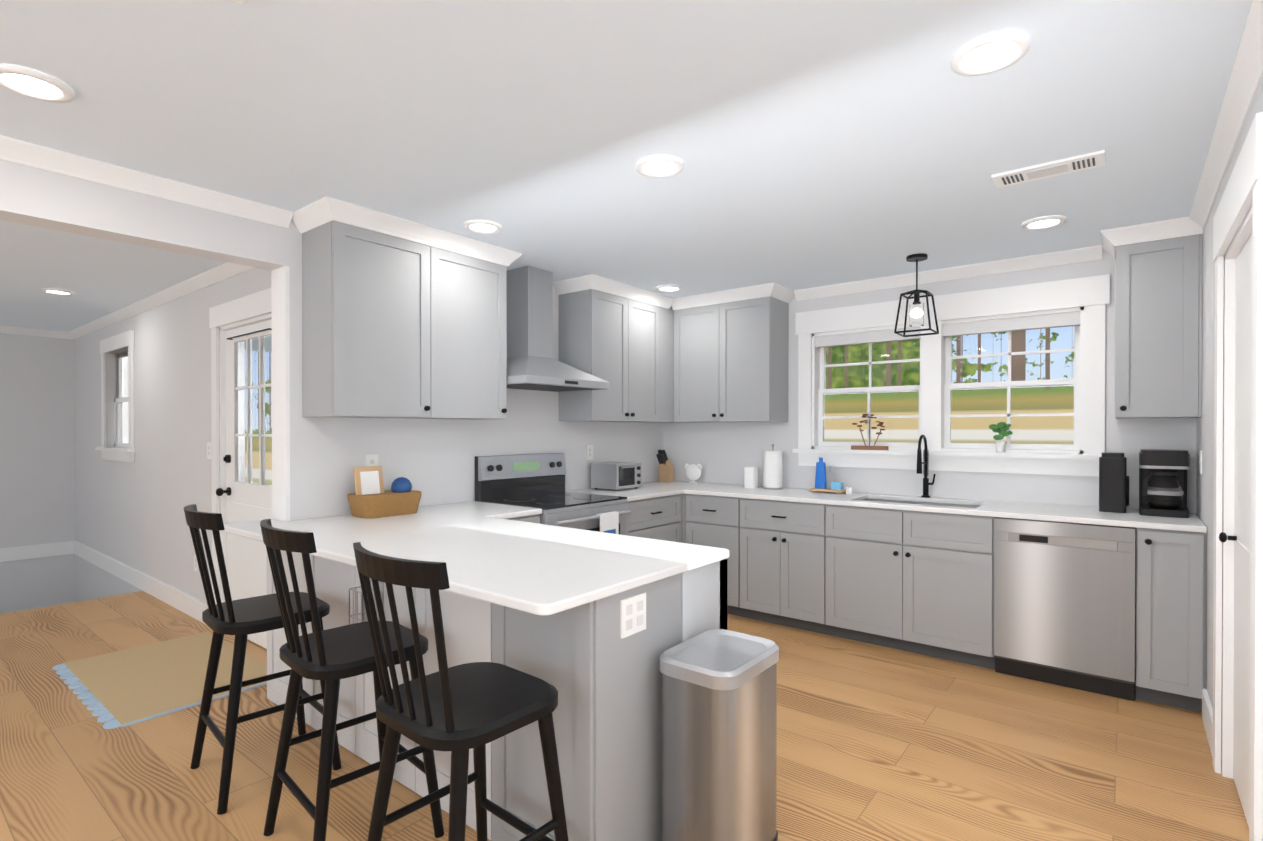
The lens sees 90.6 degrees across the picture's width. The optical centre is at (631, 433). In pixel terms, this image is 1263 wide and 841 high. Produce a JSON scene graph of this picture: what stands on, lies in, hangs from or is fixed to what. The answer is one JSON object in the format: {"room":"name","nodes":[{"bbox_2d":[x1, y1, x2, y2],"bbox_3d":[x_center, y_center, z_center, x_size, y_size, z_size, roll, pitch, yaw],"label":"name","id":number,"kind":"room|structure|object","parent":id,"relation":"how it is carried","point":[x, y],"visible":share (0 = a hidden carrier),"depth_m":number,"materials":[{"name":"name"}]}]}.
{"room":"kitchen","nodes":[
{"label":"kitchen","id":0,"kind":"room"},
{"bbox_2d":[0,333,74,613],"bbox_3d":[-7.609,0.713,5.224,0.150,3.640,4.450,0,0,38],"label":"wall","id":1,"kind":"structure","parent":0,"point":[37,455],"depth_m":6.68,"materials":[{"name":"grey paint"}]},
{"bbox_2d":[0,325,67,338],"bbox_3d":[-7.504,-1.071,5.182,0.056,0.072,4.230,0,0,38],"label":"crown molding","id":2,"kind":"structure","parent":1,"relation":"attached to","point":[3,329],"depth_m":6.63,"materials":[{"name":"white paint"}]},
{"bbox_2d":[0,541,72,561],"bbox_3d":[-7.498,1.263,5.235,0.016,0.140,4.300,0,0,38],"label":"baseboard","id":3,"kind":"structure","parent":1,"relation":"attached to","point":[59,548],"depth_m":6.66,"materials":[{"name":"white paint"}]},
{"bbox_2d":[0,159,288,269],"bbox_3d":[-3.042,-0.957,1.560,0.150,0.260,4.100,0,0,38],"label":"header beam","id":4,"kind":"structure","parent":0,"point":[32,196],"depth_m":2.64,"materials":[{"name":"grey paint"}]},
{"bbox_2d":[74,268,271,602],"bbox_3d":[-3.947,0.713,5.255,5.850,3.640,0.150,0,0,38],"label":"wall","id":5,"kind":"structure","parent":0,"point":[131,514],"depth_m":5.15,"materials":[{"name":"grey paint"}]},
{"bbox_2d":[95,330,134,461],"bbox_3d":[-4.756,-0.331,5.839,1.090,1.160,0.188,0,0,38],"label":"window","id":6,"kind":"structure","parent":5,"relation":"in","point":[124,418],"depth_m":5.92,"materials":[{"name":"white paint"}]},
{"bbox_2d":[73,541,207,623],"bbox_3d":[-4.516,1.261,5.603,4.170,0.140,0.016,0,0,38],"label":"baseboard","id":7,"kind":"structure","parent":5,"relation":"attached to","point":[194,607],"depth_m":5.25,"materials":[{"name":"white paint"}]},
{"bbox_2d":[68,262,255,338],"bbox_3d":[-3.952,-1.071,5.118,5.700,0.072,0.056,0,0,38],"label":"crown molding","id":8,"kind":"structure","parent":5,"relation":"attached to","point":[227,270],"depth_m":4.83,"materials":[{"name":"white paint"}]},
{"bbox_2d":[194,554,198,571],"bbox_3d":[-3.155,0.937,4.526,0.075,0.115,0.008,0,0,38],"label":"outlet","id":9,"kind":"object","parent":5,"relation":"attached to","point":[196,567],"depth_m":4.52,"materials":[{"name":"white plastic"}]},
{"bbox_2d":[207,442,211,458],"bbox_3d":[-2.943,0.118,4.354,0.075,0.115,0.008,0,0,38],"label":"light switch","id":10,"kind":"object","parent":5,"relation":"attached to","point":[209,444],"depth_m":4.34,"materials":[{"name":"white plastic"}]},
{"bbox_2d":[209,288,271,648],"bbox_3d":[-2.400,0.239,3.992,1.150,2.200,0.202,0,0,38],"label":"door","id":11,"kind":"structure","parent":5,"relation":"attached to","point":[241,360],"depth_m":4.08,"materials":[{"name":"white paint"}]},
{"bbox_2d":[289,221,663,520],"bbox_3d":[-0.767,0.117,4.433,0.150,2.440,3.220,0,0,38],"label":"wall","id":12,"kind":"structure","parent":0,"point":[432,461],"depth_m":3.77,"materials":[{"name":"grey paint"}]},
{"bbox_2d":[0,135,292,227],"bbox_3d":[-2.963,-1.051,1.493,0.056,0.072,4.094,0,0,38],"label":"crown molding","id":13,"kind":"structure","parent":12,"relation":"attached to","point":[13,150],"depth_m":2.61,"materials":[{"name":"white paint"}]},
{"bbox_2d":[271,266,289,520],"bbox_3d":[-1.717,0.254,3.247,0.162,2.180,0.220,0,0,38],"label":"trim","id":14,"kind":"structure","parent":12,"relation":"attached to","point":[280,302],"depth_m":3.14,"materials":[{"name":"white paint"}]},
{"bbox_2d":[365,454,377,465],"bbox_3d":[-1.438,0.173,3.460,0.008,0.115,0.075,0,0,38],"label":"outlet","id":15,"kind":"object","parent":12,"relation":"attached to","point":[371,460],"depth_m":3.46,"materials":[{"name":"white plastic"}]},
{"bbox_2d":[291,196,521,419],"bbox_3d":[-1.188,-0.592,3.459,0.392,1.009,1.184,0,0,38],"label":"upper cabinet","id":16,"kind":"object","parent":12,"relation":"attached to","point":[402,318],"visible":1,"depth_m":3.23,"materials":[{"name":"grey paint"}]},
{"bbox_2d":[506,266,609,391],"bbox_3d":[-0.579,-0.700,4.139,0.502,0.794,0.756,0,0,38],"label":"range hood","id":17,"kind":"object","parent":12,"relation":"attached to","point":[532,364],"visible":0.9,"depth_m":4.12,"materials":[{"name":"silver metal"}]},
{"bbox_2d":[586,445,592,459],"bbox_3d":[-0.326,0.145,4.862,0.008,0.115,0.075,0,0,38],"label":"outlet","id":18,"kind":"object","parent":12,"relation":"attached to","point":[589,448],"depth_m":4.86,"materials":[{"name":"white plastic"}]},
{"bbox_2d":[557,274,660,421],"bbox_3d":[-0.154,-0.600,4.815,0.328,1.009,0.819,0,0,38],"label":"upper cabinet","id":19,"kind":"object","parent":12,"relation":"attached to","point":[618,336],"depth_m":4.58,"materials":[{"name":"grey paint"}]},
{"bbox_2d":[645,294,693,422],"bbox_3d":[0.243,-0.603,5.315,0.328,1.009,0.573,0,0,38],"label":"upper cabinet","id":20,"kind":"object","parent":12,"relation":"attached to","point":[667,313],"depth_m":5.11,"materials":[{"name":"grey paint"}]},
{"bbox_2d":[0,591,1248,840],"bbox_3d":[-2.872,1.392,3.493,9.730,0.100,7.620,0,0,38],"label":"floor","id":21,"kind":"structure","parent":0,"point":[880,743],"depth_m":2.58,"materials":[{"name":"brown wood"}]},
{"bbox_2d":[52,632,266,728],"bbox_3d":[-2.608,1.336,3.503,1.230,0.012,0.777,0,0,38],"label":"mat","id":22,"kind":"object","parent":21,"relation":"on","point":[125,687],"visible":1,"depth_m":3.41,"materials":[{"name":"beige fabric"}]},
{"bbox_2d":[184,504,340,814],"bbox_3d":[-1.489,0.816,2.495,0.461,1.067,0.481,0,0,44],"label":"stool","id":23,"kind":"object","parent":21,"relation":"on","point":[240,619],"visible":0.88,"depth_m":2.35,"materials":[{"name":"black paint"}]},
{"bbox_2d":[260,519,443,840],"bbox_3d":[-0.950,0.819,2.080,0.461,1.067,0.481,0,0,44],"label":"stool","id":24,"kind":"object","parent":21,"relation":"on","point":[331,657],"visible":0.85,"depth_m":1.96,"materials":[{"name":"black paint"}]},
{"bbox_2d":[353,542,568,840],"bbox_3d":[-0.459,0.821,1.665,0.461,1.067,0.481,0,0,40],"label":"stool","id":25,"kind":"object","parent":21,"relation":"on","point":[459,711],"visible":1,"depth_m":1.59,"materials":[{"name":"black paint"}]},
{"bbox_2d":[402,514,545,673],"bbox_3d":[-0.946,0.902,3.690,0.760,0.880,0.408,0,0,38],"label":"base cabinet","id":26,"kind":"object","parent":21,"relation":"on","point":[475,630],"depth_m":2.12,"materials":[{"name":"grey paint"}]},
{"bbox_2d":[349,578,383,624],"bbox_3d":[-1.061,0.718,2.497,0.165,0.266,0.060,0,0,38],"label":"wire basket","id":27,"kind":"object","parent":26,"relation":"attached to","point":[361,613],"visible":0.35,"depth_m":2.50,"materials":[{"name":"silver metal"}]},
{"bbox_2d":[220,505,729,615],"bbox_3d":[-0.803,0.452,2.693,2.260,0.030,0.986,0,0,38],"label":"countertop","id":28,"kind":"structure","parent":26,"relation":"on","point":[488,552],"depth_m":2.33,"materials":[{"name":"white stone"}]},
{"bbox_2d":[347,466,421,517],"bbox_3d":[-1.323,0.302,3.356,0.230,0.260,0.340,0,0,38],"label":"wicker basket","id":29,"kind":"object","parent":28,"relation":"on","point":[370,497],"visible":1,"depth_m":3.28,"materials":[{"name":"brown wicker"}]},
{"bbox_2d":[441,501,541,516],"bbox_3d":[-0.884,0.447,3.646,0.644,0.030,0.398,0,0,38],"label":"countertop","id":30,"kind":"structure","parent":26,"relation":"on","point":[520,511],"depth_m":3.61,"materials":[{"name":"white stone"}]},
{"bbox_2d":[475,453,630,534],"bbox_3d":[-0.487,0.742,4.074,0.716,1.195,0.758,0,0,38],"label":"range","id":31,"kind":"object","parent":21,"relation":"on","point":[532,480],"visible":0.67,"depth_m":4.06,"materials":[{"name":"silver metal"}]},
{"bbox_2d":[546,591,625,665],"bbox_3d":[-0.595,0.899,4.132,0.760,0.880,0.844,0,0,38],"label":"base cabinet","id":32,"kind":"object","parent":21,"relation":"on","point":[576,630],"depth_m":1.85,"materials":[{"name":"grey paint"}]},
{"bbox_2d":[626,494,689,633],"bbox_3d":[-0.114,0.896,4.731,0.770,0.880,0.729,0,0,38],"label":"base cabinet","id":33,"kind":"object","parent":21,"relation":"on","point":[659,518],"depth_m":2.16,"materials":[{"name":"grey paint"}]},
{"bbox_2d":[565,485,683,501],"bbox_3d":[-0.069,0.441,4.674,0.644,0.030,0.698,0,0,38],"label":"countertop","id":34,"kind":"structure","parent":33,"relation":"on","point":[645,491],"depth_m":4.61,"materials":[{"name":"white stone"}]},
{"bbox_2d":[591,462,640,490],"bbox_3d":[-0.105,0.324,4.802,0.291,0.200,0.300,0,0,38],"label":"toaster oven","id":35,"kind":"object","parent":34,"relation":"on","point":[616,476],"visible":1,"depth_m":4.71,"materials":[{"name":"silver metal"}]},
{"bbox_2d":[686,494,745,617],"bbox_3d":[0.806,0.895,4.842,0.533,0.880,0.628,0,0,38],"label":"base cabinet","id":36,"kind":"object","parent":21,"relation":"on","point":[712,521],"depth_m":4.55,"materials":[{"name":"grey paint"}]},
{"bbox_2d":[660,629,778,840],"bbox_3d":[0.277,1.021,2.000,0.274,0.660,0.407,0,0,38],"label":"trash can","id":37,"kind":"object","parent":21,"relation":"on","point":[719,720],"visible":1,"depth_m":1.89,"materials":[{"name":"silver metal"}]},
{"bbox_2d":[746,498,837,635],"bbox_3d":[1.212,0.897,4.519,0.756,0.880,0.628,0,0,38],"label":"base cabinet","id":38,"kind":"object","parent":21,"relation":"on","point":[792,547],"depth_m":4.23,"materials":[{"name":"grey paint"}]},
{"bbox_2d":[834,505,994,668],"bbox_3d":[1.810,0.900,4.045,1.023,0.880,0.628,0,0,38],"label":"base cabinet","id":39,"kind":"object","parent":21,"relation":"on","point":[919,582],"depth_m":3.74,"materials":[{"name":"grey paint"}]},
{"bbox_2d":[641,481,1206,532],"bbox_3d":[1.495,0.544,4.287,3.576,0.232,0.638,0,0,38],"label":"countertop","id":40,"kind":"structure","parent":39,"relation":"on","point":[990,508],"depth_m":3.76,"materials":[{"name":"white stone"}]},
{"bbox_2d":[656,450,673,481],"bbox_3d":[0.292,0.279,5.464,0.080,0.283,0.170,0,0,38],"label":"knife block","id":41,"kind":"object","parent":40,"relation":"on","point":[666,470],"visible":1,"depth_m":5.43,"materials":[{"name":"brown wood"}]},
{"bbox_2d":[685,463,701,483],"bbox_3d":[0.525,0.337,5.299,0.176,0.168,0.070,0,0,38],"label":"decor","id":42,"kind":"object","parent":40,"relation":"on","point":[693,472],"visible":1,"depth_m":5.28,"materials":[{"name":"white ceramic"}]},
{"bbox_2d":[744,466,757,488],"bbox_3d":[0.936,0.341,4.884,0.090,0.165,0.090,0,0,38],"label":"canister","id":43,"kind":"object","parent":40,"relation":"on","point":[750,477],"visible":1,"depth_m":4.85,"materials":[{"name":"ceramic"}]},
{"bbox_2d":[763,444,782,489],"bbox_3d":[1.092,0.250,4.823,0.150,0.347,0.150,0,0,38],"label":"paper towel holder","id":44,"kind":"object","parent":40,"relation":"on","point":[772,469],"visible":1,"depth_m":4.76,"materials":[{"name":"white paper"}]},
{"bbox_2d":[809,455,851,493],"bbox_3d":[1.450,0.292,4.513,0.287,0.267,0.140,0,0,38],"label":"soap tray","id":45,"kind":"object","parent":40,"relation":"on","point":[830,484],"visible":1,"depth_m":4.54,"materials":[{"name":"brown wood"}]},
{"bbox_2d":[917,435,935,497],"bbox_3d":[1.948,0.216,4.138,0.089,0.423,0.215,0,0,38],"label":"faucet","id":46,"kind":"object","parent":40,"relation":"on","point":[926,483],"visible":1,"depth_m":4.19,"materials":[{"name":"black metal"}]},
{"bbox_2d":[1099,452,1128,512],"bbox_3d":[2.695,0.269,3.487,0.132,0.325,0.160,0,0,38],"label":"coffee maker","id":47,"kind":"object","parent":40,"relation":"on","point":[1113,488],"visible":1,"depth_m":3.43,"materials":[{"name":"black plastic"}]},
{"bbox_2d":[1139,449,1189,517],"bbox_3d":[2.850,0.260,3.346,0.200,0.345,0.289,0,0,38],"label":"coffee maker","id":48,"kind":"object","parent":40,"relation":"on","point":[1162,482],"visible":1,"depth_m":3.28,"materials":[{"name":"black plastic"}]},
{"bbox_2d":[994,517,1135,700],"bbox_3d":[2.444,0.905,3.522,0.612,0.875,0.604,0,0,38],"label":"dishwasher","id":49,"kind":"object","parent":21,"relation":"on","point":[1064,603],"visible":0.98,"depth_m":3.27,"materials":[{"name":"silver metal"}]},
{"bbox_2d":[994,528,1153,701],"bbox_3d":[2.451,0.903,3.536,0.739,0.880,0.628,0,0,38],"label":"base cabinet","id":50,"kind":"object","parent":21,"relation":"on","point":[1144,537],"depth_m":3.08,"materials":[{"name":"grey paint"}]},
{"bbox_2d":[1154,529,1206,711],"bbox_3d":[2.798,0.904,3.261,0.258,0.880,0.628,0,0,38],"label":"base cabinet","id":51,"kind":"object","parent":21,"relation":"on","point":[1180,557],"depth_m":3.00,"materials":[{"name":"grey paint"}]},
{"bbox_2d":[0,0,1251,331],"bbox_3d":[-2.872,-1.148,3.479,9.730,0.100,7.620,0,0,38],"label":"ceiling","id":52,"kind":"structure","parent":0,"point":[818,142],"depth_m":2.19,"materials":[{"name":"white paint"}]},
{"bbox_2d":[0,64,73,102],"bbox_3d":[-1.857,-1.080,1.934,0.195,0.015,0.195,0,0,-1],"label":"recessed light","id":53,"kind":"object","parent":52,"relation":"in","point":[30,83],"depth_m":1.93,"materials":[{"name":"white paint"}]},
{"bbox_2d":[41,288,75,294],"bbox_3d":[-4.434,-1.097,4.833,0.195,0.015,0.195,0,0,29],"label":"recessed light","id":54,"kind":"object","parent":52,"relation":"in","point":[48,290],"depth_m":4.82,"materials":[{"name":"white paint"}]},
{"bbox_2d":[464,220,501,233],"bbox_3d":[-0.782,-1.088,3.290,0.195,0.015,0.195,0,0,-1],"label":"recessed light","id":55,"kind":"object","parent":52,"relation":"in","point":[477,226],"depth_m":3.28,"materials":[{"name":"white paint"}]},
{"bbox_2d":[636,155,683,177],"bbox_3d":[0.116,-1.084,2.539,0.195,0.015,0.195,0,0,32],"label":"recessed light","id":56,"kind":"object","parent":52,"relation":"in","point":[655,166],"depth_m":2.53,"materials":[{"name":"white paint"}]},
{"bbox_2d":[656,285,681,291],"bbox_3d":[0.285,-1.096,4.715,0.195,0.015,0.195,0,0,29],"label":"recessed light","id":57,"kind":"object","parent":52,"relation":"in","point":[663,288],"depth_m":4.71,"materials":[{"name":"white paint"}]},
{"bbox_2d":[894,253,938,336],"bbox_3d":[1.764,-0.859,3.862,0.210,0.480,0.212,0,0,38],"label":"pendant lantern","id":58,"kind":"object","parent":52,"relation":"hanging from","point":[916,312],"visible":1,"depth_m":3.84,"materials":[{"name":"black metal"}]},
{"bbox_2d":[951,31,1029,75],"bbox_3d":[1.022,-1.080,1.782,0.195,0.015,0.195,0,0,29],"label":"recessed light","id":59,"kind":"object","parent":52,"relation":"in","point":[990,53],"depth_m":1.77,"materials":[{"name":"white paint"}]},
{"bbox_2d":[1021,215,1066,229],"bbox_3d":[2.129,-1.088,3.227,0.195,0.015,0.195,0,0,29],"label":"recessed light","id":60,"kind":"object","parent":52,"relation":"in","point":[1044,222],"depth_m":3.22,"materials":[{"name":"white paint"}]},
{"bbox_2d":[992,150,1105,187],"bbox_3d":[1.713,-1.085,2.574,0.380,0.013,0.150,0,0,38],"label":"ceiling vent","id":61,"kind":"object","parent":52,"relation":"in","point":[1056,168],"visible":0.98,"depth_m":2.55,"materials":[{"name":"white metal"}]},
{"bbox_2d":[664,247,1196,512],"bbox_3d":[1.741,0.116,4.594,3.880,2.440,0.150,0,0,38],"label":"wall","id":62,"kind":"structure","parent":0,"point":[723,452],"depth_m":4.21,"materials":[{"name":"grey paint"}]},
{"bbox_2d":[671,282,794,422],"bbox_3d":[0.794,-0.601,4.993,0.932,1.009,0.392,0,0,38],"label":"upper cabinet","id":63,"kind":"object","parent":62,"relation":"attached to","point":[731,346],"visible":0.94,"depth_m":4.85,"materials":[{"name":"grey paint"}]},
{"bbox_2d":[794,245,1101,300],"bbox_3d":[2.010,-1.066,4.243,1.898,0.072,0.056,0,0,38],"label":"crown molding","id":64,"kind":"structure","parent":62,"relation":"attached to","point":[1092,253],"depth_m":4.11,"materials":[{"name":"white paint"}]},
{"bbox_2d":[792,274,1109,476],"bbox_3d":[2.071,-0.342,4.292,1.950,1.180,0.210,0,0,38],"label":"window","id":65,"kind":"structure","parent":62,"relation":"in","point":[969,374],"depth_m":4.19,"materials":[{"name":"white paint"}]},
{"bbox_2d":[851,414,887,449],"bbox_3d":[1.714,-0.015,4.495,0.260,0.262,0.091,0,0,38],"label":"bonsai plant","id":66,"kind":"object","parent":65,"relation":"on","point":[865,447],"visible":1,"depth_m":4.49,"materials":[{"name":"red plant"}]},
{"bbox_2d":[989,422,1012,452],"bbox_3d":[2.353,0.020,3.979,0.129,0.196,0.110,0,0,38],"label":"potted plant","id":67,"kind":"object","parent":65,"relation":"on","point":[1001,428],"visible":0.98,"depth_m":3.96,"materials":[{"name":"green plant"}]},
{"bbox_2d":[1101,216,1202,418],"bbox_3d":[2.811,-0.592,3.393,0.412,1.009,0.392,0,0,38],"label":"upper cabinet","id":68,"kind":"object","parent":62,"relation":"attached to","point":[1158,328],"visible":0.94,"depth_m":3.27,"materials":[{"name":"grey paint"}]},
{"bbox_2d":[1196,77,1262,772],"bbox_3d":[0.834,0.139,0.451,0.150,2.440,7.470,0,0,38],"label":"wall","id":69,"kind":"structure","parent":0,"point":[1205,479],"depth_m":2.88,"materials":[{"name":"grey paint"}]},
{"bbox_2d":[1199,451,1201,473],"bbox_3d":[2.894,0.144,3.176,0.008,0.115,0.075,0,0,38],"label":"outlet","id":70,"kind":"object","parent":69,"relation":"attached to","point":[1200,452],"depth_m":3.16,"materials":[{"name":"white plastic"}]},
{"bbox_2d":[1202,688,1212,754],"bbox_3d":[2.550,1.276,2.753,0.016,0.140,0.520,0,0,38],"label":"baseboard","id":71,"kind":"structure","parent":69,"relation":"attached to","point":[1207,710],"depth_m":2.76,"materials":[{"name":"white paint"}]},
{"bbox_2d":[1189,0,1262,227],"bbox_3d":[0.677,-1.044,0.412,0.056,0.072,6.924,0,0,38],"label":"crown molding","id":72,"kind":"structure","parent":69,"relation":"attached to","point":[1246,76],"depth_m":2.03,"materials":[{"name":"white paint"}]},
{"bbox_2d":[1212,112,1262,840],"bbox_3d":[2.114,0.235,2.084,0.175,2.230,1.080,0,0,38],"label":"door frame","id":73,"kind":"structure","parent":69,"relation":"attached to","point":[1238,640],"depth_m":2.23,"materials":[{"name":"white paint"}]}
]}

